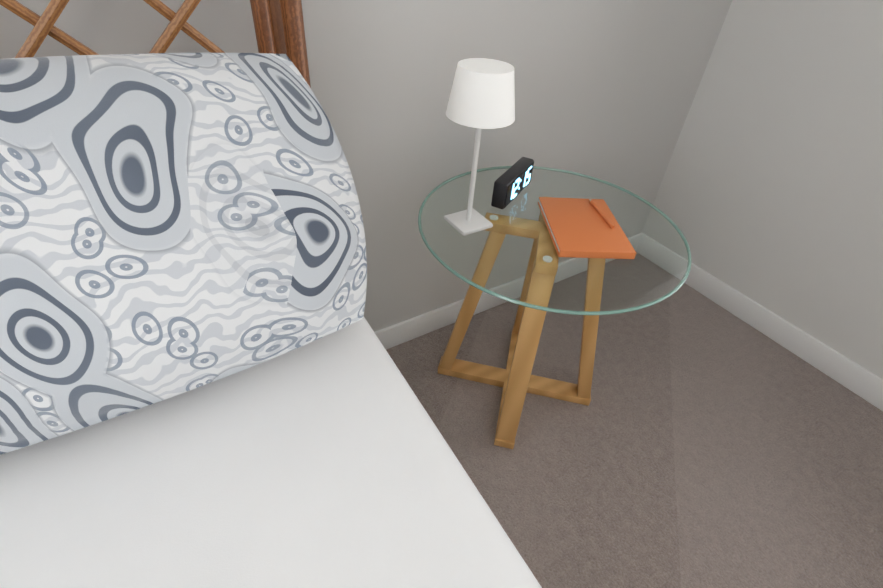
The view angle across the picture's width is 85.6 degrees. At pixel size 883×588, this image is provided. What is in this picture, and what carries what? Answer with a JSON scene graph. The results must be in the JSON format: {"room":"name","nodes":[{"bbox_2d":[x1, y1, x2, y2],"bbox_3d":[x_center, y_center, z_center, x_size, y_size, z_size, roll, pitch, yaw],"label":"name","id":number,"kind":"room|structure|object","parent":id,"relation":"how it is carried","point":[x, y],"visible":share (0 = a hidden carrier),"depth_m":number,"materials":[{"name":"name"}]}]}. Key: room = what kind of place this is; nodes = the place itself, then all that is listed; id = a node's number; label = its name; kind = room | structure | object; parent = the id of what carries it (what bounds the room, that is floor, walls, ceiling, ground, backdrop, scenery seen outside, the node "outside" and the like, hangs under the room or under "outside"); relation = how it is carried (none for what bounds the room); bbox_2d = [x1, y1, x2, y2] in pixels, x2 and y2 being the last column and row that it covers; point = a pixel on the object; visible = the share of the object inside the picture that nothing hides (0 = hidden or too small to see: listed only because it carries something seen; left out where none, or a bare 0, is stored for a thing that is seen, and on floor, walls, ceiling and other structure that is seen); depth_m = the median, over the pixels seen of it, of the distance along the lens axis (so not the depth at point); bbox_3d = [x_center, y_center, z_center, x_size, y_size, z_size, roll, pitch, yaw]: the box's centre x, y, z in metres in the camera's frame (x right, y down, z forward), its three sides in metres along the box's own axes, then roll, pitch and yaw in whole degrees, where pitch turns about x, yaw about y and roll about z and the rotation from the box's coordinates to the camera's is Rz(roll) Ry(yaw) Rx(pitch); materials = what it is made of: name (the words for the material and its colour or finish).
{"room":"bedroom","nodes":[
{"label":"bedroom","id":0,"kind":"room"},
{"bbox_2d":[0,0,731,331],"bbox_3d":[-0.904,-0.626,0.589,4.900,2.740,0.150,-20,46,-26],"label":"wall","id":1,"kind":"structure","parent":0,"point":[605,90],"depth_m":1.46,"materials":[{"name":"paint"}]},
{"bbox_2d":[374,233,641,349],"bbox_3d":[-0.942,0.430,1.380,4.600,0.105,0.014,-20,46,-26],"label":"baseboard","id":2,"kind":"structure","parent":1,"relation":"attached to","point":[412,328],"depth_m":1.89,"materials":[{"name":"white"}]},
{"bbox_2d":[386,252,882,587],"bbox_3d":[0.066,1.588,0.251,4.900,0.100,4.120,-20,46,-26],"label":"floor","id":3,"kind":"structure","parent":0,"point":[701,441],"depth_m":1.54,"materials":[{"name":"carpet"}]},
{"bbox_2d":[0,0,541,587],"bbox_3d":[-0.488,0.704,-0.038,2.229,1.554,2.482,-18,45,-25],"label":"bed","id":4,"kind":"object","parent":3,"relation":"on","point":[204,382],"visible":1,"depth_m":0.59,"materials":[{"name":"white fabric"}]},
{"bbox_2d":[418,166,691,448],"bbox_3d":[0.275,0.065,1.498,0.719,0.666,0.719,-20,46,-26],"label":"nightstand","id":5,"kind":"object","parent":3,"relation":"on","point":[516,380],"visible":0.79,"depth_m":1.38,"materials":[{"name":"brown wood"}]},
{"bbox_2d":[444,58,514,235],"bbox_3d":[0.082,-0.335,1.132,0.156,0.388,0.156,-20,46,-26],"label":"table lamp","id":6,"kind":"object","parent":5,"relation":"on","point":[482,95],"visible":1,"depth_m":1.01,"materials":[{"name":"white plastic"}]},
{"bbox_2d":[491,157,533,208],"bbox_3d":[0.207,-0.322,1.371,0.043,0.078,0.205,22,43,20],"label":"alarm clock","id":7,"kind":"object","parent":5,"relation":"on","point":[512,182],"visible":1,"depth_m":1.32,"materials":[{"name":"black plastic"}]},
{"bbox_2d":[538,197,635,258],"bbox_3d":[0.376,-0.184,1.261,0.190,0.029,0.268,1,40,-4],"label":"notebook","id":8,"kind":"object","parent":5,"relation":"on","point":[583,228],"visible":0.94,"depth_m":1.23,"materials":[{"name":"orange leather"}]},
{"bbox_2d":[642,0,882,378],"bbox_3d":[2.159,-0.217,0.398,0.150,2.740,3.820,-20,46,-26],"label":"wall","id":9,"kind":"structure","parent":0,"point":[769,195],"depth_m":1.74,"materials":[{"name":"paint"}]},
{"bbox_2d":[638,233,882,410],"bbox_3d":[1.993,0.803,1.219,0.014,0.105,3.690,-20,46,-26],"label":"baseboard","id":10,"kind":"structure","parent":9,"relation":"attached to","point":[855,378],"depth_m":1.95,"materials":[{"name":"white"}]}
]}

